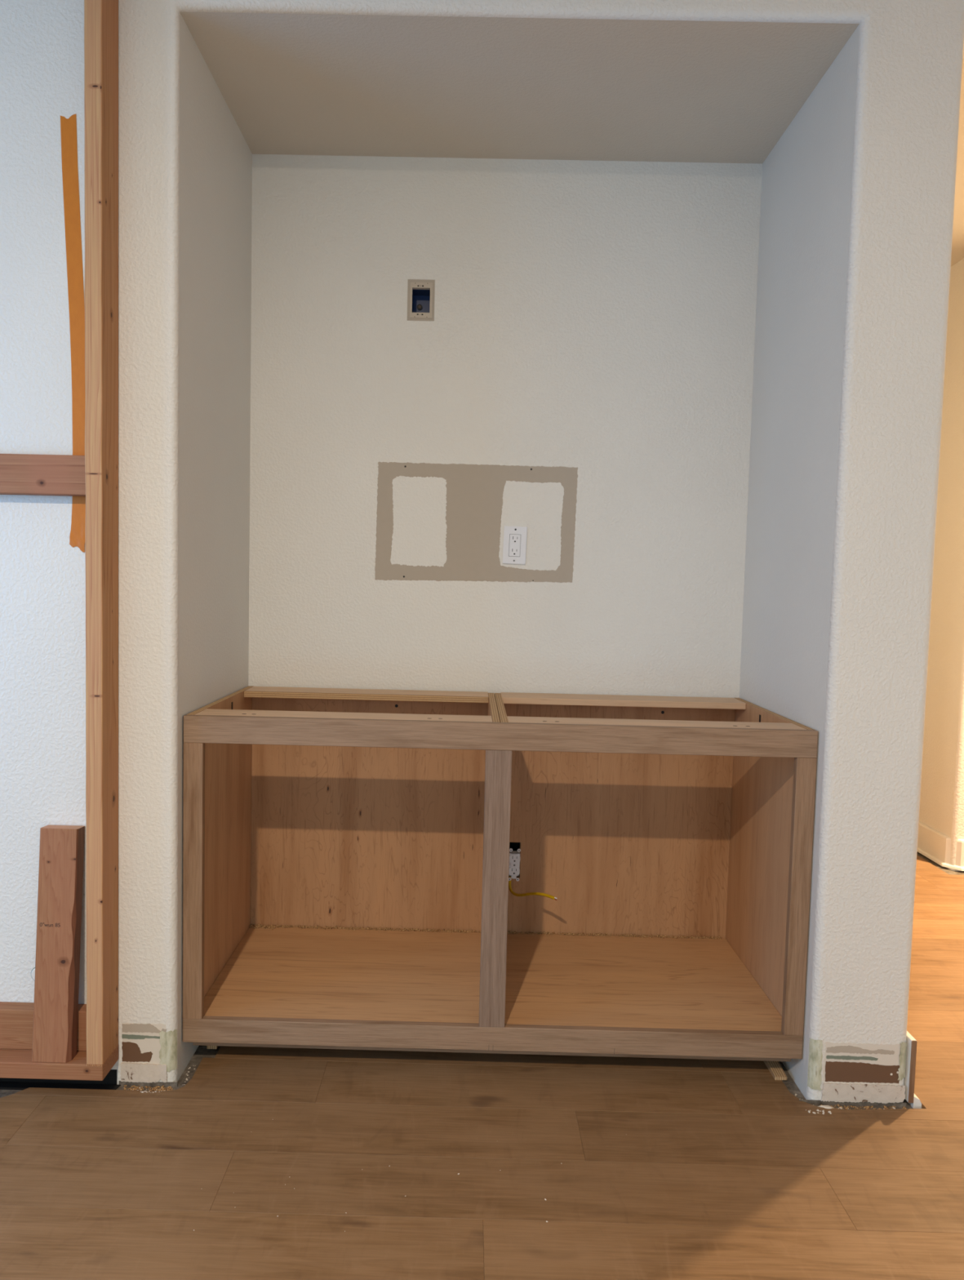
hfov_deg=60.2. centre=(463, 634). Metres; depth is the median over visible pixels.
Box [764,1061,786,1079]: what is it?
plywood shim
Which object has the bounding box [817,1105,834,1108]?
lump
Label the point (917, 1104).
trim
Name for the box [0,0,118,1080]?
frame
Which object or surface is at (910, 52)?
wall
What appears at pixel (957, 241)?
ceiling
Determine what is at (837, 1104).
crumbs
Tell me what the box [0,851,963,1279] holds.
floor
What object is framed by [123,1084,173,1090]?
crumbs
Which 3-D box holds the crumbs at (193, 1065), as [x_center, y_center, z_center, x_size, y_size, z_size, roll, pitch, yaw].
[-0.711,1.083,2.010,0.169,0.011,0.079,-2,5,-43]
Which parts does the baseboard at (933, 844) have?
shoe molding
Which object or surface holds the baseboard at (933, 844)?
attached to the wall at (941, 808)
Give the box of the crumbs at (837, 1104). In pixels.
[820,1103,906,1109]
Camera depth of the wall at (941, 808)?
3.77 m
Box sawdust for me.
[249,924,721,939]
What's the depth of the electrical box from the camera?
2.54 m
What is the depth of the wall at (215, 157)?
2.15 m
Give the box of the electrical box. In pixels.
[409,282,432,318]
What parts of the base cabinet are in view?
panel, rail, panel, panel, partition panel, rail, partition panel, panel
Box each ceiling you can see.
[179,11,859,164]
[951,58,963,266]
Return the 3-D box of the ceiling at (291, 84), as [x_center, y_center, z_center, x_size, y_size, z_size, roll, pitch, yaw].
[0.127,-1.403,2.176,1.524,0.001,0.621,1,4,0]
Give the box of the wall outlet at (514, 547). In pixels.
[502,525,527,564]
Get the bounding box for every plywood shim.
[207,1045,218,1048]
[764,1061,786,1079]
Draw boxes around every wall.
[0,0,963,1106]
[177,12,252,1080]
[248,154,762,876]
[739,24,859,1098]
[919,257,963,871]
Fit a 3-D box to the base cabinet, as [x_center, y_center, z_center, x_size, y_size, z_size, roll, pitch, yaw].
[0.081,0.608,2.305,1.518,0.829,0.583,1,4,0]
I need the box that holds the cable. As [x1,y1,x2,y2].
[508,876,556,900]
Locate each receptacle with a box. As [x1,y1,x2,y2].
[508,842,520,880]
[509,533,520,556]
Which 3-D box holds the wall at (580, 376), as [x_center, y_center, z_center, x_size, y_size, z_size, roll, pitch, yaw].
[0.101,-0.177,2.568,1.524,2.495,0.014,1,4,0]
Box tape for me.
[60,114,85,552]
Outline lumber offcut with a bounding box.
[31,824,84,1062]
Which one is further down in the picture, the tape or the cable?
the cable
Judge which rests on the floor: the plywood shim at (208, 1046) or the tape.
the plywood shim at (208, 1046)
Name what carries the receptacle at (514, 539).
attached to the wall outlet at (514, 547)
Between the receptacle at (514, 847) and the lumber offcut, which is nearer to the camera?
the lumber offcut
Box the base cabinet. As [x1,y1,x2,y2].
[182,685,817,1061]
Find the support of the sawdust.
on the base cabinet
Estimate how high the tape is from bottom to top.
0.981 m
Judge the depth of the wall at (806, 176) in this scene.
2.14 m
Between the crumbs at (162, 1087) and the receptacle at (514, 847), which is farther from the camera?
the receptacle at (514, 847)
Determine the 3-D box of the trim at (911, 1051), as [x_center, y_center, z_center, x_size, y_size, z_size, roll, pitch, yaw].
[1.074,1.003,2.581,0.013,0.154,1.208,1,4,0]
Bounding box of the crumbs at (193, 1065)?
[131,1065,195,1093]
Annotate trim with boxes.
[903,1031,916,1102]
[908,1093,921,1108]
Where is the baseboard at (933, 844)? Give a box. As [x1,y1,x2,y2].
[916,821,963,871]

